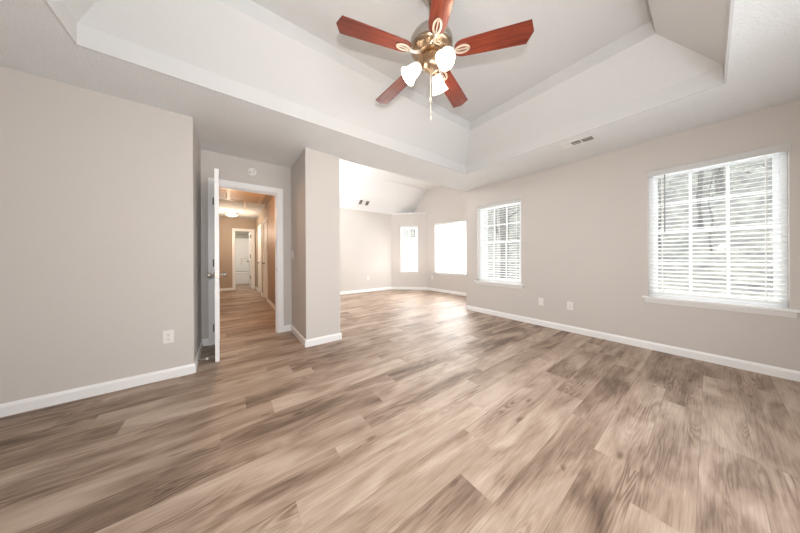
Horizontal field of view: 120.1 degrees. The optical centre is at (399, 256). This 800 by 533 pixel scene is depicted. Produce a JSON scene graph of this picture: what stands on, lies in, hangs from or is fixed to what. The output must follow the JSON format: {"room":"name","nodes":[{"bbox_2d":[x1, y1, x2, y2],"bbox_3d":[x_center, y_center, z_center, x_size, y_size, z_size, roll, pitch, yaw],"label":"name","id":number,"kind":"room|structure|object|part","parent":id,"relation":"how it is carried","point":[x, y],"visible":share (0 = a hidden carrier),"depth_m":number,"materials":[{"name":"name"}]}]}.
{"room":"empty bedroom","nodes":[
{"label":"empty bedroom","id":0,"kind":"room"},
{"bbox_2d":[0,66,201,403],"bbox_3d":[-2.774,-0.109,2.116,1.385,2.440,0.811,0,0,-37],"label":"wall","id":1,"kind":"structure","parent":0,"point":[100,193],"depth_m":1.84,"materials":[{"name":"beige paint"}]},
{"bbox_2d":[0,363,195,416],"bbox_3d":[-2.515,1.065,1.789,1.400,0.088,0.015,0,0,-37],"label":"baseboard","id":2,"kind":"structure","parent":1,"relation":"attached to","point":[19,406],"depth_m":1.83,"materials":[{"name":"white paint"}]},
{"bbox_2d":[163,330,173,343],"bbox_3d":[-2.108,0.726,2.099,0.072,0.117,0.009,0,0,-37],"label":"wall outlet","id":3,"kind":"object","parent":1,"relation":"attached to","point":[168,335],"visible":1,"depth_m":2.10,"materials":[{"name":"white plastic"}]},
{"bbox_2d":[219,217,255,287],"bbox_3d":[-5.451,-0.096,7.973,1.600,2.441,0.101,0,0,-37],"label":"wall","id":4,"kind":"structure","parent":0,"point":[226,224],"depth_m":7.69,"materials":[{"name":"beige paint"}]},
{"bbox_2d":[232,228,254,289],"bbox_3d":[-5.414,0.079,7.990,0.642,2.091,0.119,0,0,-37],"label":"trim","id":5,"kind":"structure","parent":4,"relation":"attached to","point":[233,229],"depth_m":7.90,"materials":[{"name":"white paint"}]},
{"bbox_2d":[235,231,249,271],"bbox_3d":[-6.489,-0.091,8.946,2.100,2.441,2.700,0,0,-37],"label":"wall","id":6,"kind":"structure","parent":0,"point":[237,233],"depth_m":10.15,"materials":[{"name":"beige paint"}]},
{"bbox_2d":[235,238,248,270],"bbox_3d":[-6.980,-0.094,9.680,1.591,1.451,0.725,0,0,-37],"label":"tub surround","id":7,"kind":"object","parent":6,"relation":"attached to","point":[241,244],"visible":0.41,"depth_m":10.12,"materials":[{"name":"white plastic"}]},
{"bbox_2d":[247,232,251,287],"bbox_3d":[-5.444,0.114,8.335,0.106,1.999,0.521,0,0,-39],"label":"door","id":8,"kind":"structure","parent":6,"relation":"in","point":[250,233],"depth_m":8.21,"materials":[{"name":"white paint"}]},
{"bbox_2d":[201,150,291,338],"bbox_3d":[-2.133,-0.113,3.175,1.149,2.441,0.121,0,0,-37],"label":"wall","id":9,"kind":"structure","parent":0,"point":[231,168],"depth_m":3.09,"materials":[{"name":"beige paint"}]},
{"bbox_2d":[194,338,208,369],"bbox_3d":[-2.182,1.064,2.544,0.067,0.088,0.826,0,0,-37],"label":"baseboard","id":10,"kind":"structure","parent":9,"relation":"attached to","point":[204,342],"depth_m":2.60,"materials":[{"name":"white paint"}]},
{"bbox_2d":[206,168,226,361],"bbox_3d":[-2.100,0.088,2.678,0.174,2.015,0.676,0,0,-34],"label":"door","id":11,"kind":"structure","parent":9,"relation":"in","point":[215,200],"depth_m":2.40,"materials":[{"name":"white paint"}]},
{"bbox_3d":[-1.986,0.190,2.417,0.069,0.060,0.060,0,0,-39],"label":"knob","id":12,"kind":"part","parent":11,"relation":"part of","materials":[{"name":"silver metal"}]},
{"bbox_3d":[-1.904,0.189,2.483,0.069,0.060,0.060,0,0,-39],"label":"knob","id":13,"kind":"part","parent":11,"relation":"part of","materials":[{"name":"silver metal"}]},
{"bbox_2d":[208,177,283,344],"bbox_3d":[-2.097,0.056,3.191,0.851,2.104,0.139,0,0,-37],"label":"trim","id":14,"kind":"structure","parent":9,"relation":"attached to","point":[238,186],"depth_m":3.23,"materials":[{"name":"white paint"}]},
{"bbox_2d":[247,168,256,176],"bbox_3d":[-2.029,-1.161,3.159,0.120,0.120,0.037,0,0,-37],"label":"smoke detector","id":15,"kind":"object","parent":9,"relation":"attached to","point":[252,172],"visible":1,"depth_m":3.15,"materials":[{"name":"white plastic"}]},
{"bbox_2d":[256,196,274,304],"bbox_3d":[-3.342,-0.106,5.917,0.142,2.442,5.721,0,0,-37],"label":"wall","id":16,"kind":"structure","parent":0,"point":[268,212],"depth_m":5.44,"materials":[{"name":"beige paint"}]},
{"bbox_2d":[257,228,260,292],"bbox_3d":[-4.274,0.108,7.045,0.106,1.999,0.682,0,0,-37],"label":"door","id":17,"kind":"structure","parent":16,"relation":"in","point":[259,262],"depth_m":7.09,"materials":[{"name":"white paint"}]},
{"bbox_2d":[258,223,261,292],"bbox_3d":[-4.244,0.072,7.077,0.119,2.093,0.824,0,0,-37],"label":"trim","id":18,"kind":"structure","parent":16,"relation":"attached to","point":[260,225],"depth_m":7.32,"materials":[{"name":"white paint"}]},
{"bbox_2d":[262,223,266,298],"bbox_3d":[-3.533,0.104,6.051,0.106,1.999,0.682,0,0,-37],"label":"door","id":19,"kind":"structure","parent":16,"relation":"in","point":[264,263],"depth_m":6.13,"materials":[{"name":"white paint"}]},
{"bbox_2d":[263,218,267,297],"bbox_3d":[-3.502,0.068,6.083,0.119,2.093,0.824,0,0,-37],"label":"trim","id":20,"kind":"structure","parent":16,"relation":"attached to","point":[265,220],"depth_m":5.76,"materials":[{"name":"white paint"}]},
{"bbox_2d":[267,298,274,309],"bbox_3d":[-2.488,1.065,4.650,0.015,0.088,2.675,0,0,-37],"label":"baseboard","id":21,"kind":"structure","parent":16,"relation":"attached to","point":[272,305],"depth_m":5.15,"materials":[{"name":"white paint"}]},
{"bbox_2d":[291,148,339,339],"bbox_3d":[-1.256,-0.117,3.324,0.436,2.440,0.931,0,0,-37],"label":"wall pillar","id":22,"kind":"structure","parent":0,"point":[315,175],"depth_m":2.97,"materials":[{"name":"beige paint"}]},
{"bbox_2d":[284,324,341,347],"bbox_3d":[-1.313,1.059,3.099,0.994,0.088,0.409,0,0,25],"label":"baseboard","id":23,"kind":"structure","parent":22,"relation":"attached to","point":[338,336],"depth_m":2.98,"materials":[{"name":"white paint"}]},
{"bbox_2d":[340,208,391,291],"bbox_3d":[-1.277,-0.497,7.159,4.360,3.200,0.120,0,0,-37],"label":"wall","id":24,"kind":"structure","parent":0,"point":[365,236],"depth_m":7.21,"materials":[{"name":"beige paint"}]},
{"bbox_2d":[340,287,465,332],"bbox_3d":[-0.193,1.054,5.700,4.100,0.088,3.506,0,0,-37],"label":"baseboard","id":25,"kind":"structure","parent":24,"relation":"attached to","point":[383,288],"depth_m":7.30,"materials":[{"name":"white paint"}]},
{"bbox_2d":[340,159,440,189],"bbox_3d":[0.031,-2.233,5.378,4.300,0.060,2.570,0,0,-37],"label":"ceiling","id":26,"kind":"structure","parent":0,"point":[347,166],"depth_m":6.24,"materials":[{"name":"white paint"}]},
{"bbox_2d":[0,284,799,532],"bbox_3d":[-1.944,1.107,5.664,7.250,0.001,13.140,0,0,-37],"label":"floor","id":27,"kind":"structure","parent":0,"point":[429,413],"depth_m":1.39,"materials":[{"name":"beige wood"}]},
{"bbox_2d":[235,271,248,284],"bbox_3d":[-6.958,0.886,9.656,1.591,0.491,0.755,0,0,-37],"label":"bathtub","id":28,"kind":"object","parent":27,"relation":"on","point":[241,277],"visible":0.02,"depth_m":9.54,"materials":[{"name":"white ceramic"}]},
{"bbox_2d":[0,0,799,219],"bbox_3d":[-2.000,-1.793,5.720,7.150,0.940,13.251,0,0,-37],"label":"ceiling","id":29,"kind":"structure","parent":0,"point":[584,66],"depth_m":2.02,"materials":[{"name":"white paint"}]},
{"bbox_2d":[225,212,238,216],"bbox_3d":[-5.069,-1.256,6.952,0.340,0.125,0.340,0,0,-37],"label":"hall light","id":30,"kind":"object","parent":29,"relation":"attached to","point":[231,214],"visible":0.99,"depth_m":6.86,"materials":[{"name":"beige glass"}]},
{"bbox_2d":[226,189,265,203],"bbox_3d":[-3.258,-1.147,4.885,0.670,0.360,1.461,0,0,-37],"label":"attic hatch","id":31,"kind":"object","parent":29,"relation":"attached to","point":[233,195],"visible":0.56,"depth_m":5.02,"materials":[{"name":"beige wood"}]},
{"bbox_3d":[-3.259,-1.321,4.885,0.540,0.011,1.320,0,0,-37],"label":"hatch panel","id":32,"kind":"part","parent":31,"relation":"part of","materials":[{"name":"beige wood"}]},
{"bbox_2d":[357,199,369,205],"bbox_3d":[-1.084,-1.631,6.943,0.361,0.138,0.156,0,0,-37],"label":"ceiling vent","id":33,"kind":"object","parent":29,"relation":"in","point":[361,202],"visible":1,"depth_m":6.93,"materials":[{"name":"white plastic"}]},
{"bbox_2d":[336,0,533,120],"bbox_3d":[0.191,-1.460,1.693,1.257,0.924,1.222,0,0,-37],"label":"ceiling fan","id":34,"kind":"object","parent":29,"relation":"hanging from","point":[430,45],"visible":1,"depth_m":1.56,"materials":[{"name":"brown wood"}]},
{"bbox_3d":[-0.162,-1.447,1.513,0.495,0.006,0.144,0,10,-21],"label":"blade","id":35,"kind":"part","parent":34,"relation":"part of","materials":[{"name":"brown wood"}]},
{"bbox_3d":[-0.032,-1.448,1.980,0.144,0.006,0.495,-13,8,-38],"label":"blade","id":36,"kind":"part","parent":34,"relation":"part of","materials":[{"name":"brown wood"}]},
{"bbox_3d":[0.073,-1.314,1.655,0.139,0.142,0.129,0,0,-37],"label":"lamp shade","id":37,"kind":"part","parent":34,"relation":"part of","materials":[{"name":"beige glass"}]},
{"bbox_3d":[0.215,-1.239,1.622,0.004,0.230,0.004,0,0,-37],"label":"pull chain","id":38,"kind":"part","parent":34,"relation":"part of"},
{"bbox_3d":[0.224,-1.471,1.658,0.284,0.043,0.284,0,0,-37],"label":"brass plate","id":39,"kind":"part","parent":34,"relation":"part of","materials":[{"name":"gold metal"}]},
{"bbox_3d":[0.295,-1.315,1.790,0.141,0.142,0.122,0,0,-37],"label":"lamp shade","id":40,"kind":"part","parent":34,"relation":"part of","materials":[{"name":"beige glass"}]},
{"bbox_3d":[0.243,-1.449,1.246,0.144,0.006,0.495,10,0,-2],"label":"blade","id":41,"kind":"part","parent":34,"relation":"part of","materials":[{"name":"red wood"}]},
{"bbox_3d":[0.281,-1.331,1.542,0.057,0.082,0.083,0,0,-37],"label":"bulb","id":42,"kind":"part","parent":34,"relation":"part of","materials":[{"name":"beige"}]},
{"bbox_3d":[0.286,-1.315,1.526,0.125,0.142,0.142,0,0,-37],"label":"lamp shade","id":43,"kind":"part","parent":34,"relation":"part of","materials":[{"name":"beige glass"}]},
{"bbox_3d":[0.452,-1.450,2.002,0.144,0.006,0.495,-12,-7,33],"label":"blade","id":44,"kind":"part","parent":34,"relation":"part of","materials":[{"name":"red wood"}]},
{"bbox_3d":[0.622,-1.451,1.548,0.495,0.006,0.144,0,-10,15],"label":"blade","id":45,"kind":"part","parent":34,"relation":"part of","materials":[{"name":"brown wood"}]},
{"bbox_2d":[559,134,597,149],"bbox_3d":[2.091,-1.349,2.716,0.167,0.009,0.331,0,0,-37],"label":"ceiling vent","id":46,"kind":"object","parent":29,"relation":"in","point":[591,137],"visible":1,"depth_m":2.70,"materials":[{"name":"white plastic"}]},
{"bbox_2d":[391,213,426,286],"bbox_3d":[0.319,-0.172,7.806,1.203,2.536,0.141,0,0,8],"label":"wall","id":47,"kind":"structure","parent":0,"point":[399,279],"depth_m":7.74,"materials":[{"name":"beige paint"}]},
{"bbox_2d":[399,228,418,272],"bbox_3d":[0.315,-0.243,7.782,0.656,1.583,0.178,0,0,8],"label":"window","id":48,"kind":"structure","parent":47,"relation":"in","point":[402,238],"depth_m":7.82,"materials":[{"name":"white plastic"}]},
{"bbox_2d":[400,226,417,269],"bbox_3d":[0.312,-0.299,7.759,0.583,1.487,0.086,0,0,8],"label":"window blind","id":49,"kind":"object","parent":48,"relation":"attached to","point":[403,227],"visible":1,"depth_m":7.75,"materials":[{"name":"white plastic"}]},
{"bbox_3d":[0.324,-0.626,7.854,0.497,0.748,0.026,0,0,8],"label":"sash","id":50,"kind":"part","parent":48,"relation":"part of","materials":[{"name":"white glass"}]},
{"bbox_3d":[0.324,0.082,7.828,0.497,0.748,0.026,0,0,8],"label":"sash","id":51,"kind":"part","parent":48,"relation":"part of","materials":[{"name":"white glass"}]},
{"bbox_2d":[392,212,425,213],"bbox_3d":[0.288,-1.457,7.722,0.848,0.035,0.855,0,0,-37],"label":"trim","id":52,"kind":"structure","parent":47,"relation":"on","point":[418,212],"depth_m":7.69,"materials":[{"name":"white paint"}]},
{"bbox_2d":[414,186,465,292],"bbox_3d":[1.278,-0.559,7.263,0.142,3.301,3.012,0,0,-37],"label":"wall","id":53,"kind":"structure","parent":0,"point":[441,204],"depth_m":7.19,"materials":[{"name":"beige paint"}]},
{"bbox_2d":[434,222,465,276],"bbox_3d":[1.552,-0.247,6.858,0.178,1.588,1.425,0,0,-37],"label":"window","id":54,"kind":"structure","parent":53,"relation":"in","point":[444,272],"depth_m":7.05,"materials":[{"name":"white plastic"}]},
{"bbox_2d":[434,219,465,272],"bbox_3d":[1.533,-0.303,6.844,0.086,1.492,1.352,0,0,-37],"label":"window blind","id":55,"kind":"object","parent":54,"relation":"attached to","point":[454,262],"visible":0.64,"depth_m":6.86,"materials":[{"name":"white plastic"}]},
{"bbox_3d":[1.532,0.484,6.840,0.117,0.022,1.425,0,0,-37],"label":"sill","id":56,"kind":"part","parent":54,"relation":"part of","materials":[{"name":"white paint"}]},
{"bbox_3d":[1.609,-0.631,6.902,0.026,0.751,1.266,0,0,-37],"label":"sash","id":57,"kind":"part","parent":54,"relation":"part of","materials":[{"name":"white glass"}]},
{"bbox_3d":[1.591,0.079,6.886,0.026,0.751,1.266,0,0,-37],"label":"sash","id":58,"kind":"part","parent":54,"relation":"part of","materials":[{"name":"white glass"}]},
{"bbox_2d":[466,100,799,370],"bbox_3d":[2.556,-0.136,3.324,0.142,2.442,3.770,0,0,-37],"label":"wall","id":59,"kind":"structure","parent":0,"point":[585,222],"depth_m":2.92,"materials":[{"name":"beige paint"}]},
{"bbox_2d":[474,202,523,288],"bbox_3d":[1.824,-0.223,4.265,0.178,1.528,0.950,0,0,-37],"label":"window","id":60,"kind":"structure","parent":59,"relation":"in","point":[517,285],"depth_m":4.33,"materials":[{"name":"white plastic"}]},
{"bbox_2d":[476,198,520,282],"bbox_3d":[1.805,-0.279,4.251,0.086,1.432,0.877,0,0,-37],"label":"window blind","id":61,"kind":"object","parent":60,"relation":"attached to","point":[517,200],"visible":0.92,"depth_m":4.22,"materials":[{"name":"white plastic"}]},
{"bbox_3d":[1.817,-0.252,4.260,0.054,1.370,0.004,0,0,-37],"label":"ladder cord","id":62,"kind":"part","parent":61,"relation":"part of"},
{"bbox_3d":[1.820,0.426,4.260,0.052,0.022,0.848,0,0,-37],"label":"rail","id":63,"kind":"part","parent":61,"relation":"part of","materials":[{"name":"white plastic"}]},
{"bbox_3d":[2.010,-0.253,4.002,0.054,1.370,0.004,0,0,-37],"label":"ladder cord","id":64,"kind":"part","parent":61,"relation":"part of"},
{"bbox_3d":[1.803,0.478,4.247,0.117,0.022,0.950,0,0,-37],"label":"sill","id":65,"kind":"part","parent":60,"relation":"part of","materials":[{"name":"white paint"}]},
{"bbox_3d":[1.862,0.078,4.293,0.026,0.741,0.791,0,0,-37],"label":"sash","id":66,"kind":"part","parent":60,"relation":"part of","materials":[{"name":"white glass"}]},
{"bbox_3d":[1.881,-0.602,4.309,0.026,0.701,0.791,0,0,-37],"label":"sash","id":67,"kind":"part","parent":60,"relation":"part of","materials":[{"name":"white plastic"}]},
{"bbox_2d":[538,298,542,305],"bbox_3d":[2.228,0.708,3.646,0.007,0.117,0.072,0,0,-37],"label":"wall plate","id":68,"kind":"object","parent":59,"relation":"attached to","point":[540,300],"visible":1,"depth_m":3.65,"materials":[{"name":"white plastic"}]},
{"bbox_2d":[567,302,572,309],"bbox_3d":[2.458,0.709,3.336,0.009,0.117,0.072,0,0,-37],"label":"wall outlet","id":69,"kind":"object","parent":59,"relation":"attached to","point":[569,304],"visible":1,"depth_m":3.33,"materials":[{"name":"white plastic"}]},
{"bbox_2d":[465,305,799,381],"bbox_3d":[2.497,1.041,3.282,0.015,0.088,3.780,0,0,-37],"label":"baseboard","id":70,"kind":"structure","parent":59,"relation":"attached to","point":[774,371],"depth_m":2.60,"materials":[{"name":"white paint"}]},
{"bbox_2d":[642,152,799,317],"bbox_3d":[3.214,-0.230,2.402,0.178,1.528,0.945,0,0,-37],"label":"window","id":71,"kind":"structure","parent":59,"relation":"in","point":[772,309],"depth_m":2.27,"materials":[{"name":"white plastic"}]},
{"bbox_3d":[3.271,-0.609,2.446,0.026,0.701,0.786,0,0,-37],"label":"sash","id":72,"kind":"part","parent":71,"relation":"part of","materials":[{"name":"white plastic"}]},
{"bbox_3d":[3.252,0.071,2.430,0.026,0.741,0.786,0,0,-37],"label":"sash","id":73,"kind":"part","parent":71,"relation":"part of","materials":[{"name":"white plastic"}]},
{"bbox_2d":[646,142,790,304],"bbox_3d":[3.195,-0.288,2.388,0.086,1.427,0.872,0,0,-37],"label":"window blind","id":74,"kind":"object","parent":71,"relation":"attached to","point":[781,148],"visible":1,"depth_m":2.32,"materials":[{"name":"white plastic"}]},
{"bbox_3d":[3.016,-0.260,2.654,0.054,1.365,0.004,0,0,-37],"label":"ladder cord","id":75,"kind":"part","parent":74,"relation":"part of","materials":[{"name":"white fabric"}]},
{"bbox_3d":[3.143,-0.261,2.483,0.054,1.365,0.004,0,0,-37],"label":"ladder cord","id":76,"kind":"part","parent":74,"relation":"part of","materials":[{"name":"white fabric"}]},
{"bbox_3d":[3.210,0.414,2.397,0.052,0.022,0.843,0,0,-37],"label":"rail","id":77,"kind":"part","parent":74,"relation":"part of","materials":[{"name":"white plastic"}]},
{"bbox_3d":[3.271,-0.262,2.312,0.054,1.365,0.004,0,0,-37],"label":"ladder cord","id":78,"kind":"part","parent":74,"relation":"part of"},
{"bbox_3d":[3.399,-0.262,2.140,0.054,1.365,0.004,0,0,-37],"label":"ladder cord","id":79,"kind":"part","parent":74,"relation":"part of","materials":[{"name":"white fabric"}]},
{"bbox_3d":[3.193,0.471,2.384,0.117,0.022,0.945,0,0,-37],"label":"sill","id":80,"kind":"part","parent":71,"relation":"part of","materials":[{"name":"white paint"}]},
{"label":"outside","id":81,"kind":"structure","parent":0,"visible":0},
{"bbox_2d":[403,159,772,299],"bbox_3d":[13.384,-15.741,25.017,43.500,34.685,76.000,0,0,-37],"label":"window panes","id":82,"kind":"structure","parent":81,"point":[512,226],"depth_m":11.04,"materials":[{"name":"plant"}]},
{"bbox_2d":[495,209,498,232],"bbox_3d":[8.894,-7.255,21.066,3.366,10.784,3.296,0,0,12],"label":"tree","id":83,"kind":"object","parent":82,"relation":"on","point":[495,209],"visible":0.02,"depth_m":20.58,"materials":[{"name":"grey plant"}]},
{"bbox_2d":[493,205,514,237],"bbox_3d":[7.518,-5.528,17.678,2.197,9.973,3.362,0,0,-37],"label":"tree","id":84,"kind":"object","parent":82,"relation":"on","point":[514,205],"visible":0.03,"depth_m":17.33,"materials":[{"name":"grey plant"}]},
{"bbox_2d":[491,205,519,277],"bbox_3d":[5.184,-4.339,11.613,3.412,11.003,4.294,0,0,-22],"label":"tree","id":85,"kind":"object","parent":82,"relation":"on","point":[503,221],"visible":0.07,"depth_m":11.45,"materials":[{"name":"grey plant"}]},
{"bbox_2d":[496,206,517,277],"bbox_3d":[4.135,-0.467,8.935,1.031,4.007,1.094,0,0,-37],"label":"tree","id":86,"kind":"object","parent":82,"relation":"on","point":[508,206],"visible":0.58,"depth_m":8.88,"materials":[{"name":"grey plant"}]},
{"bbox_2d":[658,179,671,247],"bbox_3d":[11.504,-2.057,10.124,1.176,3.950,0.948,0,0,-14],"label":"tree","id":87,"kind":"object","parent":82,"relation":"on","point":[659,220],"visible":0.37,"depth_m":10.14,"materials":[{"name":"grey plant"}]},
{"bbox_2d":[674,171,750,228],"bbox_3d":[14.258,-5.812,11.009,3.582,8.991,2.997,0,0,-11],"label":"tree","id":88,"kind":"object","parent":82,"relation":"on","point":[701,175],"visible":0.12,"depth_m":11.00,"materials":[{"name":"grey plant"}]},
{"bbox_2d":[687,169,738,250],"bbox_3d":[11.985,-2.159,8.836,1.220,4.385,1.012,0,0,-1],"label":"tree","id":89,"kind":"object","parent":82,"relation":"on","point":[713,170],"visible":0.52,"depth_m":8.87,"materials":[{"name":"grey plant"}]},
{"bbox_2d":[714,167,725,193],"bbox_3d":[17.222,-7.117,12.801,3.561,7.385,3.966,0,0,-37],"label":"tree","id":90,"kind":"object","parent":82,"relation":"on","point":[717,172],"visible":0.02,"depth_m":12.69,"materials":[{"name":"grey plant"}]},
{"bbox_2d":[717,158,771,190],"bbox_3d":[11.271,-3.561,6.158,3.370,8.555,3.030,0,0,3],"label":"tree","id":91,"kind":"object","parent":82,"relation":"on","point":[763,163],"visible":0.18,"depth_m":6.88,"materials":[{"name":"grey plant"}]},
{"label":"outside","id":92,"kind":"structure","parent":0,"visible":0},
{"bbox_2d":[483,210,487,277],"bbox_3d":[1.938,-0.412,5.463,0.022,3.600,1.435,0,0,32],"label":"wall","id":93,"kind":"structure","parent":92,"point":[485,246],"depth_m":5.83,"materials":[{"name":"white"}]},
{"bbox_3d":[-4.312,-0.102,5.193,0.100,2.440,5.720,0,0,-37],"label":"wall","id":94,"kind":"structure","parent":0,"visible":0},
{"bbox_2d":[220,288,231,290],"bbox_3d":[-4.098,1.073,5.347,0.418,0.088,5.720,0,0,-37],"label":"baseboard","id":95,"kind":"structure","parent":94,"relation":"attached to","point":[221,289],"depth_m":7.64,"materials":[{"name":"white paint"}]}
]}

